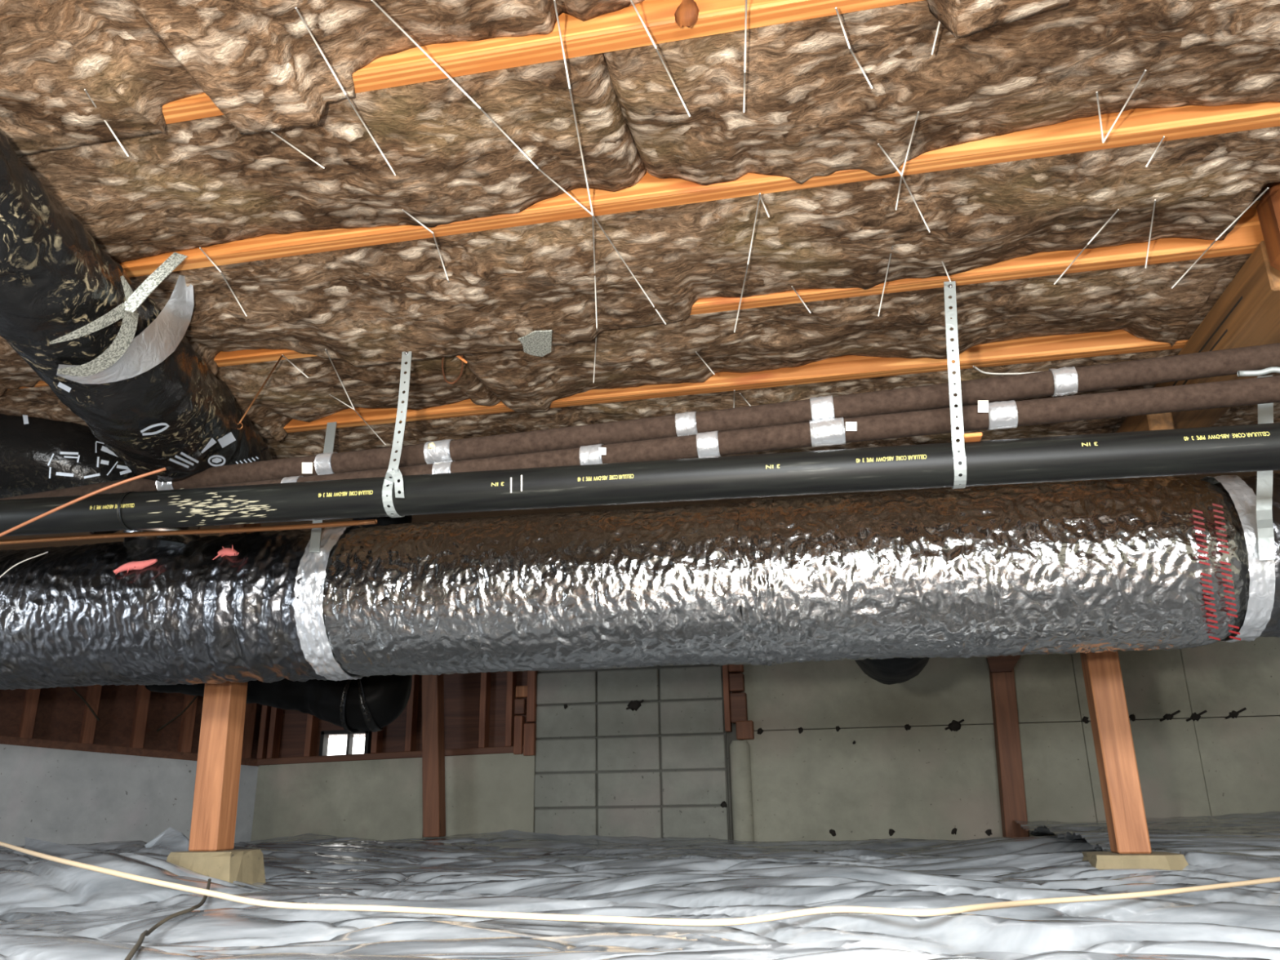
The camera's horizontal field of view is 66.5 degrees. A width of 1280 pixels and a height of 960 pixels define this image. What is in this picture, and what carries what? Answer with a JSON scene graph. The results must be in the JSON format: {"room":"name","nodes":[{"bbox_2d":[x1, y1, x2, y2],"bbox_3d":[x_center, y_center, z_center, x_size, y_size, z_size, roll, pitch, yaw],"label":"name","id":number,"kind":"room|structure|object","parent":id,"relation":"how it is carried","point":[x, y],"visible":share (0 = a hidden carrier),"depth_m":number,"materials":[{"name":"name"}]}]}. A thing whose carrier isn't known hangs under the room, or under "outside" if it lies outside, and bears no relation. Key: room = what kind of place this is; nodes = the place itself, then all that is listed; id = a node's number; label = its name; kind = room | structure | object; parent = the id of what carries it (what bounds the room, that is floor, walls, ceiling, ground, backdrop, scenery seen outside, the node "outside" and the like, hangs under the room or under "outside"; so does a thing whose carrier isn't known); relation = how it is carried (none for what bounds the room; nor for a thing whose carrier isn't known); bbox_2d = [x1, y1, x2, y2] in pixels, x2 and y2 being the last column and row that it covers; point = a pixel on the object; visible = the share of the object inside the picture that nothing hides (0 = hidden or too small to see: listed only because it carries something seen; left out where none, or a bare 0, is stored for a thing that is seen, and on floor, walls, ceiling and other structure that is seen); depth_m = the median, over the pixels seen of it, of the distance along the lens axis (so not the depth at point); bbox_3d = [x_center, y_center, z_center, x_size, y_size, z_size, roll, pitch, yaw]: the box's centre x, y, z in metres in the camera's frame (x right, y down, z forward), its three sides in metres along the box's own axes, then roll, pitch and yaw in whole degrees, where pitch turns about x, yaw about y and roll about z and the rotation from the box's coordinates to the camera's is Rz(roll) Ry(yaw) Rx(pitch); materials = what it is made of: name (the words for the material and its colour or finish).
{"room":"crawl space","nodes":[
{"label":"crawl space","id":0,"kind":"room"},
{"bbox_2d":[0,684,262,845],"bbox_3d":[-3.677,1.460,5.777,3.381,1.505,0.206,14,-23,-37],"label":"wall","id":1,"kind":"structure","parent":0,"point":[68,775],"depth_m":5.94,"materials":[{"name":"concrete"}]},
{"bbox_2d":[70,687,99,720],"bbox_3d":[-3.363,1.355,5.918,0.187,0.198,0.021,14,-23,-37],"label":"wire","id":2,"kind":"object","parent":1,"relation":"attached to","point":[72,688],"visible":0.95,"depth_m":5.91,"materials":[{"name":"brown"}]},
{"bbox_2d":[156,695,198,731],"bbox_3d":[-2.947,1.482,6.235,0.232,0.253,0.021,14,-23,-37],"label":"wire","id":3,"kind":"object","parent":1,"relation":"attached to","point":[196,696],"visible":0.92,"depth_m":6.22,"materials":[{"name":"brown"}]},
{"bbox_2d":[0,470,1279,550],"bbox_3d":[-1.192,-0.467,2.506,9.800,0.025,8.900,-5,-19,11],"label":"wooden beam","id":4,"kind":"structure","parent":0,"point":[444,517],"depth_m":4.36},
{"bbox_2d":[145,515,412,732],"bbox_3d":[-1.347,0.459,3.747,0.983,1.005,0.342,0,-18,-2],"label":"duct","id":5,"kind":"object","parent":4,"relation":"hanging from","point":[371,703],"visible":0.29,"depth_m":3.53,"materials":[{"name":"black plastic"}]},
{"bbox_2d":[162,0,923,124],"bbox_3d":[-0.434,-0.684,1.488,4.700,0.224,0.047,-5,-19,11],"label":"joist","id":6,"kind":"object","parent":4,"relation":"attached to","point":[665,20],"visible":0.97,"depth_m":1.39,"materials":[{"name":"brown wood"}]},
{"bbox_2d":[0,0,1069,155],"bbox_3d":[-0.470,-0.708,1.306,4.700,0.262,0.418,-5,-19,11],"label":"insulation batt","id":7,"kind":"object","parent":6,"relation":"attached to","point":[257,61],"visible":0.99,"depth_m":1.38,"materials":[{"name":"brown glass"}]},
{"bbox_2d":[84,88,128,156],"bbox_3d":[-0.822,-0.549,1.506,0.003,0.006,0.150,0,-18,-4],"label":"twine","id":8,"kind":"object","parent":7,"relation":"attached to","point":[85,90],"visible":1,"depth_m":1.52,"materials":[{"name":"white"}]},
{"bbox_2d":[270,131,324,168],"bbox_3d":[-0.575,-0.544,1.532,0.008,0.006,0.210,-11,-21,29],"label":"twine","id":9,"kind":"object","parent":7,"relation":"attached to","point":[273,132],"visible":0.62,"depth_m":1.57,"materials":[{"name":"white"}]},
{"bbox_2d":[630,0,690,116],"bbox_3d":[0.032,-0.599,1.396,0.005,0.006,0.255,-8,-19,20],"label":"twine","id":10,"kind":"object","parent":6,"relation":"attached to","point":[631,1],"visible":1,"depth_m":1.38,"materials":[{"name":"white"}]},
{"bbox_2d":[742,0,746,112],"bbox_3d":[0.150,-0.601,1.395,0.003,0.006,0.229,-2,-18,4],"label":"twine","id":11,"kind":"object","parent":6,"relation":"attached to","point":[745,20],"visible":1,"depth_m":1.39,"materials":[{"name":"white"}]},
{"bbox_2d":[931,21,940,54],"bbox_3d":[0.410,-0.623,1.340,0.003,0.006,0.103,-3,-18,5],"label":"twine","id":12,"kind":"object","parent":6,"relation":"attached to","point":[939,23],"visible":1,"depth_m":1.36,"materials":[{"name":"white"}]},
{"bbox_2d":[7,200,1264,390],"bbox_3d":[-0.268,-0.441,2.254,4.700,0.209,0.040,-5,-19,11],"label":"joist","id":13,"kind":"object","parent":4,"relation":"attached to","point":[1246,234],"visible":0.02,"depth_m":2.01,"materials":[{"name":"brown wood"}]},
{"bbox_2d":[0,131,272,482],"bbox_3d":[-1.083,-0.260,2.018,0.376,0.355,1.736,1,-18,-7],"label":"duct","id":14,"kind":"object","parent":13,"relation":"hanging from","point":[126,366],"visible":0.81,"depth_m":1.82,"materials":[{"name":"black plastic"}]},
{"bbox_2d":[0,467,165,537],"bbox_3d":[-1.119,0.044,1.940,0.307,0.167,0.027,2,-19,-9],"label":"wire","id":15,"kind":"object","parent":14,"relation":"hanging from","point":[118,483],"visible":1,"depth_m":1.93,"materials":[{"name":"brown"}]},
{"bbox_2d":[237,354,283,429],"bbox_3d":[-0.923,-0.209,2.374,0.013,0.104,0.280,14,-23,-38],"label":"wire","id":16,"kind":"object","parent":13,"relation":"hanging from","point":[282,356],"visible":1,"depth_m":2.37,"materials":[{"name":"orange metal"}]},
{"bbox_2d":[0,125,1279,396],"bbox_3d":[-0.306,-0.469,2.069,4.700,0.242,0.420,-5,-19,11],"label":"insulation batt","id":17,"kind":"object","parent":13,"relation":"attached to","point":[369,305],"visible":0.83,"depth_m":1.91,"materials":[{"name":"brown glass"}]},
{"bbox_2d":[199,247,246,316],"bbox_3d":[-0.834,-0.394,1.973,0.014,0.006,0.272,0,-18,-3],"label":"twine","id":18,"kind":"object","parent":17,"relation":"attached to","point":[200,248],"visible":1,"depth_m":1.95,"materials":[{"name":"white"}]},
{"bbox_2d":[382,351,411,517],"bbox_3d":[-0.537,-0.107,2.212,0.047,0.388,0.105,-5,-19,11],"label":"strap","id":19,"kind":"object","parent":17,"relation":"hanging from","point":[406,356],"visible":0.94,"depth_m":2.17,"materials":[{"name":"grey"}]},
{"bbox_2d":[391,468,404,497],"bbox_3d":[-0.530,0.004,2.128,0.036,0.072,0.016,-5,-19,11],"label":"strap","id":20,"kind":"object","parent":19,"relation":"attached to","point":[398,486],"visible":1,"depth_m":2.12,"materials":[{"name":"grey"}]},
{"bbox_2d":[0,422,1279,536],"bbox_3d":[-0.179,0.015,2.107,4.023,0.180,0.093,-5,-19,11],"label":"drain pipe","id":21,"kind":"object","parent":19,"relation":"hanging from","point":[1245,447],"visible":0.99,"depth_m":2.02,"materials":[{"name":"black plastic"}]},
{"bbox_2d":[90,503,133,509],"bbox_3d":[-1.229,0.062,2.271,0.118,0.011,0.001,-5,-19,11],"label":"print","id":22,"kind":"object","parent":21,"relation":"attached to","point":[93,506],"depth_m":2.27,"materials":[{"name":"yellow"}]},
{"bbox_2d":[0,519,377,545],"bbox_3d":[-1.169,0.132,2.391,1.126,0.031,0.012,-5,-19,11],"label":"copper line","id":23,"kind":"object","parent":21,"relation":"attached to","point":[369,522],"visible":1,"depth_m":2.37,"materials":[{"name":"brown"}]},
{"bbox_2d":[318,490,373,497],"bbox_3d":[-0.651,0.030,2.156,0.130,0.012,0.001,-5,-19,11],"label":"print","id":24,"kind":"object","parent":21,"relation":"attached to","point":[321,493],"depth_m":2.16,"materials":[{"name":"yellow"}]},
{"bbox_2d":[577,474,633,481],"bbox_3d":[-0.072,-0.005,2.042,0.120,0.012,0.001,-5,-19,11],"label":"print","id":25,"kind":"object","parent":21,"relation":"attached to","point":[581,477],"depth_m":2.04,"materials":[{"name":"yellow"}]},
{"bbox_2d":[173,375,1279,489],"bbox_3d":[-0.040,-0.054,2.174,3.562,0.115,0.062,-5,-19,11],"label":"pipe","id":26,"kind":"object","parent":21,"relation":"on","point":[1003,415],"visible":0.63,"depth_m":2.06,"materials":[{"name":"brown rubber"}]},
{"bbox_2d":[0,342,1279,500],"bbox_3d":[-0.051,-0.101,2.218,3.646,0.160,0.071,-5,-19,11],"label":"pipe","id":27,"kind":"object","parent":26,"relation":"on","point":[1064,381],"visible":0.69,"depth_m":2.14,"materials":[{"name":"brown rubber"}]},
{"bbox_2d":[1237,366,1279,376],"bbox_3d":[1.246,-0.215,1.949,0.094,0.020,0.012,-5,-19,11],"label":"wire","id":28,"kind":"object","parent":26,"relation":"attached to","point":[1275,369],"visible":1,"depth_m":1.95,"materials":[{"name":"grey"}]},
{"bbox_2d":[856,454,926,462],"bbox_3d":[0.497,-0.042,1.932,0.135,0.012,0.001,-5,-19,11],"label":"print","id":29,"kind":"object","parent":21,"relation":"attached to","point":[860,458],"depth_m":1.93,"materials":[{"name":"yellow"}]},
{"bbox_2d":[963,432,982,442],"bbox_3d":[0.654,-0.082,1.924,0.035,0.008,0.045,-5,-19,11],"label":"chip","id":30,"kind":"object","parent":21,"relation":"on","point":[972,437],"visible":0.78,"depth_m":1.91,"materials":[{"name":"orange"}]},
{"bbox_2d":[1183,431,1269,440],"bbox_3d":[1.092,-0.082,1.817,0.145,0.012,0.002,-5,-19,11],"label":"print","id":31,"kind":"object","parent":21,"relation":"attached to","point":[1188,436],"depth_m":1.82,"materials":[{"name":"yellow"}]},
{"bbox_2d":[401,208,448,283],"bbox_3d":[-0.387,-0.391,2.005,0.039,0.006,0.572,-2,-18,3],"label":"twine","id":32,"kind":"object","parent":17,"relation":"attached to","point":[405,211],"visible":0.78,"depth_m":1.81,"materials":[{"name":"white"}]},
{"bbox_2d":[441,355,463,384],"bbox_3d":[-0.447,-0.273,2.324,0.051,0.004,0.217,2,-19,-10],"label":"wire loop","id":33,"kind":"object","parent":17,"relation":"attached to","point":[442,358],"visible":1,"depth_m":2.36,"materials":[{"name":"brown"}]},
{"bbox_2d":[371,0,666,324],"bbox_3d":[-0.127,-0.490,1.716,0.047,0.006,1.014,-9,-20,22],"label":"twine","id":34,"kind":"object","parent":17,"relation":"attached to","point":[372,1],"visible":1,"depth_m":1.54,"materials":[{"name":"white"}]},
{"bbox_2d":[517,329,551,356],"bbox_3d":[-0.227,-0.306,2.194,0.093,0.003,0.124,-5,-19,11],"label":"scrap","id":35,"kind":"object","parent":17,"relation":"attached to","point":[537,343],"visible":1,"depth_m":2.18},
{"bbox_2d":[877,245,893,316],"bbox_3d":[0.502,-0.408,1.996,0.003,0.006,0.301,-3,-18,7],"label":"twine","id":36,"kind":"object","parent":17,"relation":"attached to","point":[892,246],"visible":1,"depth_m":1.99,"materials":[{"name":"white"}]},
{"bbox_2d":[877,143,930,232],"bbox_3d":[0.468,-0.504,1.703,0.011,0.006,0.304,-11,-21,29],"label":"twine","id":37,"kind":"object","parent":17,"relation":"attached to","point":[879,145],"visible":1,"depth_m":1.68,"materials":[{"name":"white"}]},
{"bbox_2d":[1053,208,1119,284],"bbox_3d":[0.861,-0.446,1.895,0.008,0.006,0.267,0,-18,-2],"label":"twine","id":38,"kind":"object","parent":17,"relation":"attached to","point":[1117,210],"visible":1,"depth_m":1.87,"materials":[{"name":"white"}]},
{"bbox_2d":[1145,199,1155,268],"bbox_3d":[0.967,-0.463,1.851,0.003,0.006,0.248,-8,-20,21],"label":"twine","id":39,"kind":"object","parent":17,"relation":"attached to","point":[1155,199],"visible":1,"depth_m":1.84,"materials":[{"name":"white"}]},
{"bbox_2d":[1171,187,1268,288],"bbox_3d":[1.105,-0.456,1.879,0.011,0.006,0.351,-1,-18,2],"label":"twine","id":40,"kind":"object","parent":17,"relation":"attached to","point":[1267,188],"visible":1,"depth_m":1.86,"materials":[{"name":"white"}]},
{"bbox_2d":[943,280,966,488],"bbox_3d":[0.640,-0.194,1.992,0.048,0.434,0.093,-5,-19,11],"label":"strap","id":41,"kind":"object","parent":13,"relation":"hanging from","point":[949,287],"visible":1,"depth_m":1.95,"materials":[{"name":"grey"}]},
{"bbox_2d":[119,102,1279,277],"bbox_3d":[-0.353,-0.569,1.863,4.700,0.209,0.040,-5,-19,11],"label":"joist","id":42,"kind":"object","parent":4,"relation":"attached to","point":[1135,126],"visible":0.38,"depth_m":1.72,"materials":[{"name":"brown wood"}]},
{"bbox_2d":[17,53,646,263],"bbox_3d":[-1.355,-0.526,1.876,2.726,0.224,0.397,-5,-19,11],"label":"insulation batt","id":43,"kind":"object","parent":42,"relation":"attached to","point":[201,183],"visible":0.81,"depth_m":1.64,"materials":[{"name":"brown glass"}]},
{"bbox_2d":[295,7,395,175],"bbox_3d":[-0.434,-0.567,1.469,0.003,0.006,0.369,-3,-18,6],"label":"twine","id":44,"kind":"object","parent":43,"relation":"attached to","point":[296,9],"visible":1,"depth_m":1.43,"materials":[{"name":"white"}]},
{"bbox_2d":[553,0,597,382],"bbox_3d":[-0.100,-0.438,1.874,0.032,0.006,1.235,-1,-18,0],"label":"twine","id":45,"kind":"object","parent":42,"relation":"attached to","point":[554,1],"visible":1,"depth_m":1.59,"materials":[{"name":"white"}]},
{"bbox_2d":[733,193,760,332],"bbox_3d":[0.212,-0.416,1.957,0.004,0.006,0.528,-1,-18,0],"label":"twine","id":46,"kind":"object","parent":42,"relation":"attached to","point":[759,193],"visible":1,"depth_m":1.91,"materials":[{"name":"white"}]},
{"bbox_2d":[895,111,919,209],"bbox_3d":[0.444,-0.526,1.634,0.007,0.006,0.264,-3,-18,6],"label":"twine","id":47,"kind":"object","parent":42,"relation":"attached to","point":[917,116],"visible":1,"depth_m":1.61,"materials":[{"name":"white"}]},
{"bbox_2d":[603,0,1279,185],"bbox_3d":[0.947,-0.708,1.437,1.972,0.223,0.397,-5,-19,11],"label":"insulation batt","id":48,"kind":"object","parent":42,"relation":"attached to","point":[811,110],"visible":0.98,"depth_m":1.47,"materials":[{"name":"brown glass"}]},
{"bbox_2d":[835,7,872,88],"bbox_3d":[0.303,-0.607,1.383,0.007,0.006,0.177,-10,-21,26],"label":"twine","id":49,"kind":"object","parent":48,"relation":"attached to","point":[836,8],"visible":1,"depth_m":1.37,"materials":[{"name":"white"}]},
{"bbox_2d":[1095,91,1103,142],"bbox_3d":[0.720,-0.566,1.527,0.003,0.006,0.130,-10,-20,26],"label":"twine","id":50,"kind":"object","parent":48,"relation":"attached to","point":[1096,92],"visible":1,"depth_m":1.52,"materials":[{"name":"white"}]},
{"bbox_2d":[1103,69,1146,142],"bbox_3d":[0.746,-0.574,1.506,0.003,0.006,0.170,-2,-18,5],"label":"twine","id":51,"kind":"object","parent":42,"relation":"attached to","point":[1144,71],"visible":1,"depth_m":1.50,"materials":[{"name":"white"}]},
{"bbox_2d":[1145,136,1164,167],"bbox_3d":[0.849,-0.541,1.609,0.003,0.006,0.072,-2,-18,4],"label":"twine","id":52,"kind":"object","parent":42,"relation":"hanging from","point":[1163,137],"visible":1,"depth_m":1.61,"materials":[{"name":"white"}]},
{"bbox_2d":[283,329,1188,432],"bbox_3d":[-0.179,-0.306,2.666,4.700,0.209,0.040,-5,-19,11],"label":"joist","id":53,"kind":"object","parent":4,"relation":"attached to","point":[1057,347],"visible":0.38,"depth_m":2.50,"materials":[{"name":"brown wood"}]},
{"bbox_2d":[0,413,137,534],"bbox_3d":[-1.871,-0.027,2.734,1.024,0.353,0.372,1,-18,-4],"label":"duct","id":54,"kind":"object","parent":53,"relation":"hanging from","point":[37,455],"visible":0.38,"depth_m":2.61,"materials":[{"name":"black plastic"}]},
{"bbox_2d":[0,355,501,442],"bbox_3d":[-1.467,-0.246,2.710,2.152,0.228,0.442,-5,-19,11],"label":"insulation batt","id":55,"kind":"object","parent":53,"relation":"attached to","point":[287,394],"visible":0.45,"depth_m":2.51,"materials":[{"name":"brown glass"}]},
{"bbox_2d":[324,349,355,409],"bbox_3d":[-0.744,-0.245,2.429,0.003,0.006,0.354,1,-18,-5],"label":"twine","id":56,"kind":"object","parent":55,"relation":"attached to","point":[325,349],"visible":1,"depth_m":2.41,"materials":[{"name":"white"}]},
{"bbox_2d":[309,422,336,552],"bbox_3d":[-0.859,0.013,2.647,0.031,0.390,0.070,0,-18,-3],"label":"strap","id":57,"kind":"object","parent":53,"relation":"hanging from","point":[315,538],"visible":0.52,"depth_m":2.69,"materials":[{"name":"grey"}]},
{"bbox_2d":[0,473,1279,689],"bbox_3d":[-0.223,0.280,2.598,4.954,0.473,0.444,-5,-19,11],"label":"duct","id":58,"kind":"object","parent":57,"relation":"hanging from","point":[1162,562],"visible":0.98,"depth_m":2.37,"materials":[{"name":"grey metal"}]},
{"bbox_2d":[0,551,48,577],"bbox_3d":[-1.691,0.240,2.663,0.144,0.088,0.005,-2,-18,3],"label":"wire","id":59,"kind":"object","parent":58,"relation":"attached to","point":[46,552],"visible":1,"depth_m":2.67,"materials":[{"name":"white"}]},
{"bbox_2d":[854,657,928,684],"bbox_3d":[0.831,0.479,3.246,0.265,0.430,1.627,-5,-19,13],"label":"duct","id":60,"kind":"object","parent":58,"relation":"attached to","point":[895,670],"visible":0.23,"depth_m":2.81,"materials":[{"name":"black"}]},
{"bbox_2d":[1200,577,1212,582],"bbox_3d":[1.222,0.217,2.104,0.021,0.012,0.004,-2,-18,3],"label":"print","id":61,"kind":"object","parent":58,"relation":"attached to","point":[1202,580],"depth_m":2.11,"materials":[{"name":"red"}]},
{"bbox_2d":[1201,583,1213,588],"bbox_3d":[1.224,0.229,2.105,0.021,0.012,0.004,-2,-18,2],"label":"print","id":62,"kind":"object","parent":58,"relation":"attached to","point":[1203,585],"depth_m":2.11,"materials":[{"name":"red"}]},
{"bbox_2d":[1202,589,1213,594],"bbox_3d":[1.227,0.242,2.108,0.022,0.011,0.005,-1,-18,0],"label":"print","id":63,"kind":"object","parent":58,"relation":"attached to","point":[1204,591],"depth_m":2.11,"materials":[{"name":"red"}]},
{"bbox_2d":[1203,595,1214,599],"bbox_3d":[1.231,0.255,2.111,0.022,0.011,0.004,-1,-18,0],"label":"print","id":64,"kind":"object","parent":58,"relation":"attached to","point":[1205,597],"depth_m":2.12,"materials":[{"name":"red"}]},
{"bbox_2d":[1204,600,1215,605],"bbox_3d":[1.235,0.268,2.115,0.022,0.011,0.004,-1,-18,-1],"label":"print","id":65,"kind":"object","parent":58,"relation":"attached to","point":[1206,602],"depth_m":2.12,"materials":[{"name":"red"}]},
{"bbox_2d":[1204,606,1216,611],"bbox_3d":[1.239,0.281,2.120,0.023,0.011,0.005,0,-18,-4],"label":"print","id":66,"kind":"object","parent":58,"relation":"attached to","point":[1206,608],"depth_m":2.13,"materials":[{"name":"red"}]},
{"bbox_2d":[1207,624,1218,629],"bbox_3d":[1.258,0.322,2.144,0.025,0.011,0.005,2,-19,-9],"label":"print","id":67,"kind":"object","parent":58,"relation":"attached to","point":[1209,626],"depth_m":2.15,"materials":[{"name":"red"}]},
{"bbox_2d":[1208,635,1220,640],"bbox_3d":[1.278,0.352,2.172,0.028,0.010,0.005,4,-19,-15],"label":"print","id":68,"kind":"object","parent":58,"relation":"attached to","point":[1209,637],"depth_m":2.17,"materials":[{"name":"red"}]},
{"bbox_2d":[1217,543,1228,548],"bbox_3d":[1.255,0.142,2.101,0.020,0.012,0.004,-4,-19,9],"label":"print","id":69,"kind":"object","parent":58,"relation":"on","point":[1219,545],"depth_m":2.11,"materials":[{"name":"red"}]},
{"bbox_2d":[1217,549,1229,554],"bbox_3d":[1.255,0.154,2.099,0.020,0.012,0.005,-4,-18,8],"label":"print","id":70,"kind":"object","parent":58,"relation":"on","point":[1220,551],"depth_m":2.11,"materials":[{"name":"red"}]},
{"bbox_2d":[1219,560,1231,565],"bbox_3d":[1.257,0.179,2.096,0.020,0.012,0.004,-3,-18,6],"label":"print","id":71,"kind":"object","parent":58,"relation":"attached to","point":[1221,562],"depth_m":2.11,"materials":[{"name":"red"}]},
{"bbox_2d":[1220,566,1231,571],"bbox_3d":[1.258,0.191,2.095,0.021,0.012,0.004,-3,-18,5],"label":"print","id":72,"kind":"object","parent":58,"relation":"attached to","point":[1222,568],"depth_m":2.11,"materials":[{"name":"red"}]},
{"bbox_2d":[1225,606,1236,611],"bbox_3d":[1.280,0.280,2.113,0.023,0.011,0.005,0,-18,-4],"label":"print","id":73,"kind":"object","parent":58,"relation":"attached to","point":[1227,608],"depth_m":2.11,"materials":[{"name":"red"}]},
{"bbox_2d":[1226,612,1237,617],"bbox_3d":[1.286,0.293,2.120,0.023,0.011,0.004,0,-18,-4],"label":"print","id":74,"kind":"object","parent":58,"relation":"attached to","point":[1233,614],"depth_m":2.12,"materials":[{"name":"red"}]},
{"bbox_2d":[1229,635,1240,640],"bbox_3d":[1.321,0.351,2.166,0.029,0.010,0.004,4,-19,-16],"label":"print","id":75,"kind":"object","parent":58,"relation":"attached to","point":[1230,637],"depth_m":2.16,"materials":[{"name":"red"}]},
{"bbox_2d":[328,394,386,444],"bbox_3d":[-0.759,-0.161,2.683,0.027,0.006,0.378,-3,-18,7],"label":"twine","id":76,"kind":"object","parent":53,"relation":"attached to","point":[329,394],"visible":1,"depth_m":2.64,"materials":[{"name":"white"}]},
{"bbox_2d":[462,253,1252,413],"bbox_3d":[0.836,-0.428,2.271,2.546,0.227,0.442,-5,-19,11],"label":"insulation batt","id":77,"kind":"object","parent":53,"relation":"attached to","point":[1142,302],"visible":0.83,"depth_m":2.25,"materials":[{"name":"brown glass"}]},
{"bbox_2d":[973,365,1039,374],"bbox_3d":[0.915,-0.268,2.398,0.213,0.010,0.029,1,-18,-6],"label":"wire","id":78,"kind":"object","parent":77,"relation":"attached to","point":[974,366],"visible":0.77,"depth_m":2.40,"materials":[{"name":"white"}]},
{"bbox_2d":[250,634,1279,841],"bbox_3d":[0.805,1.454,5.972,6.879,1.505,0.271,-5,-19,11],"label":"wall","id":79,"kind":"structure","parent":0,"point":[824,750],"depth_m":5.83,"materials":[{"name":"concrete"}]},
{"bbox_2d":[318,729,372,755],"bbox_3d":[-1.943,1.757,6.463,0.347,0.192,0.080,-5,-19,11],"label":"window","id":80,"kind":"structure","parent":79,"relation":"in","point":[351,744],"depth_m":6.47,"materials":[{"name":"white"}]},
{"bbox_3d":[-0.096,-0.180,3.050,4.700,0.209,0.040,-5,-19,11],"label":"joist","id":81,"kind":"object","parent":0,"visible":0},
{"bbox_2d":[262,348,1279,459],"bbox_3d":[-0.133,-0.214,2.870,4.700,0.227,0.413,-5,-19,11],"label":"insulation batt","id":82,"kind":"object","parent":81,"relation":"attached to","point":[304,443],"visible":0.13,"depth_m":2.68,"materials":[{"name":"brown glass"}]},
{"bbox_2d":[720,402,1279,456],"bbox_3d":[-0.054,-0.098,3.237,4.700,0.220,0.373,-5,-19,11],"label":"insulation batt","id":83,"kind":"object","parent":81,"relation":"attached to","point":[1248,414],"visible":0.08,"depth_m":2.88,"materials":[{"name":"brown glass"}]},
{"bbox_2d":[1115,182,1279,432],"bbox_3d":[1.665,0.189,3.748,0.220,0.265,4.235,-5,-19,11],"label":"girder","id":84,"kind":"object","parent":81,"relation":"attached to","point":[1246,313],"visible":0.3,"depth_m":2.04,"materials":[{"name":"brown wood"}]},
{"bbox_2d":[1255,375,1275,560],"bbox_3d":[1.364,-0.034,2.122,0.102,0.413,0.036,-5,-19,11],"label":"strap","id":85,"kind":"object","parent":84,"relation":"hanging from","point":[1265,411],"visible":0.68,"depth_m":2.09,"materials":[{"name":"grey"}]},
{"bbox_3d":[-1.167,1.145,1.973,9.800,0.140,8.900,-5,-19,11],"label":"floor","id":86,"kind":"structure","parent":0,"visible":0},
{"bbox_2d":[0,829,1279,959],"bbox_3d":[-0.619,1.367,3.414,8.500,0.222,5.140,-5,-19,11],"label":"barrier","id":87,"kind":"object","parent":86,"relation":"on","point":[50,910],"visible":0.82,"depth_m":2.24,"materials":[{"name":"grey plastic"}]},
{"bbox_2d":[13,837,93,857],"bbox_3d":[-2.326,1.473,3.908,0.518,0.078,0.125,-9,-20,23],"label":"flap","id":88,"kind":"object","parent":87,"relation":"on","point":[53,849],"visible":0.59,"depth_m":3.92,"materials":[{"name":"plastic"}]},
{"bbox_2d":[137,826,189,854],"bbox_3d":[-1.527,1.189,3.206,0.106,0.087,0.461,16,-25,-41],"label":"flap","id":89,"kind":"object","parent":87,"relation":"on","point":[171,840],"visible":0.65,"depth_m":3.25,"materials":[{"name":"plastic"}]},
{"bbox_2d":[124,878,211,959],"bbox_3d":[-0.906,0.838,1.892,0.060,0.062,0.986,4,-19,-14],"label":"cable","id":90,"kind":"object","parent":87,"relation":"on","point":[145,933],"visible":0.93,"depth_m":1.88,"materials":[{"name":"brown"}]},
{"bbox_2d":[166,848,265,884],"bbox_3d":[-1.265,1.180,2.891,0.251,0.153,0.254,-5,-19,11],"label":"concrete pier","id":91,"kind":"object","parent":87,"relation":"on","point":[246,865],"visible":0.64,"depth_m":2.83,"materials":[{"name":"concrete"}]},
{"bbox_2d":[188,523,261,851],"bbox_3d":[-1.305,0.622,3.084,0.122,1.026,0.093,-5,-19,11],"label":"support post","id":92,"kind":"object","parent":91,"relation":"on","point":[215,805],"visible":0.6,"depth_m":2.97,"materials":[{"name":"brown wood"}]},
{"bbox_2d":[422,673,445,837],"bbox_3d":[-1.280,1.575,6.046,0.183,1.195,0.105,-5,-19,11],"label":"support post","id":93,"kind":"object","parent":87,"relation":"on","point":[433,686],"visible":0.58,"depth_m":5.97,"materials":[{"name":"wood"}]},
{"bbox_2d":[0,841,1279,926],"bbox_3d":[-0.407,0.933,2.354,3.978,0.133,1.206,-5,-19,11],"label":"cable","id":94,"kind":"object","parent":87,"relation":"on","point":[859,909],"visible":1,"depth_m":1.82,"materials":[{"name":"beige plastic"}]},
{"bbox_2d":[986,654,1029,837],"bbox_3d":[2.136,1.445,5.515,0.280,1.090,0.150,-5,-19,11],"label":"support post","id":95,"kind":"object","parent":87,"relation":"on","point":[1002,677],"visible":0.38,"depth_m":5.47,"materials":[{"name":"wood"}]},
{"bbox_2d":[1081,851,1188,870],"bbox_3d":[1.412,1.114,2.785,0.307,0.092,0.302,-5,-19,11],"label":"concrete pier","id":96,"kind":"object","parent":87,"relation":"on","point":[1099,860],"visible":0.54,"depth_m":2.69,"materials":[{"name":"concrete"}]},
{"bbox_2d":[1080,650,1151,853],"bbox_3d":[1.401,0.563,2.968,0.090,1.067,0.089,-5,-19,11],"label":"support post","id":97,"kind":"object","parent":96,"relation":"on","point":[1121,789],"visible":0.58,"depth_m":2.85,"materials":[{"name":"brown wood"}]},
{"bbox_2d":[1014,811,1279,851],"bbox_3d":[2.817,1.453,3.974,2.093,0.175,2.420,-5,-19,11],"label":"barrier","id":98,"kind":"object","parent":87,"relation":"on","point":[1239,831],"visible":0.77,"depth_m":4.17,"materials":[{"name":"plastic"}]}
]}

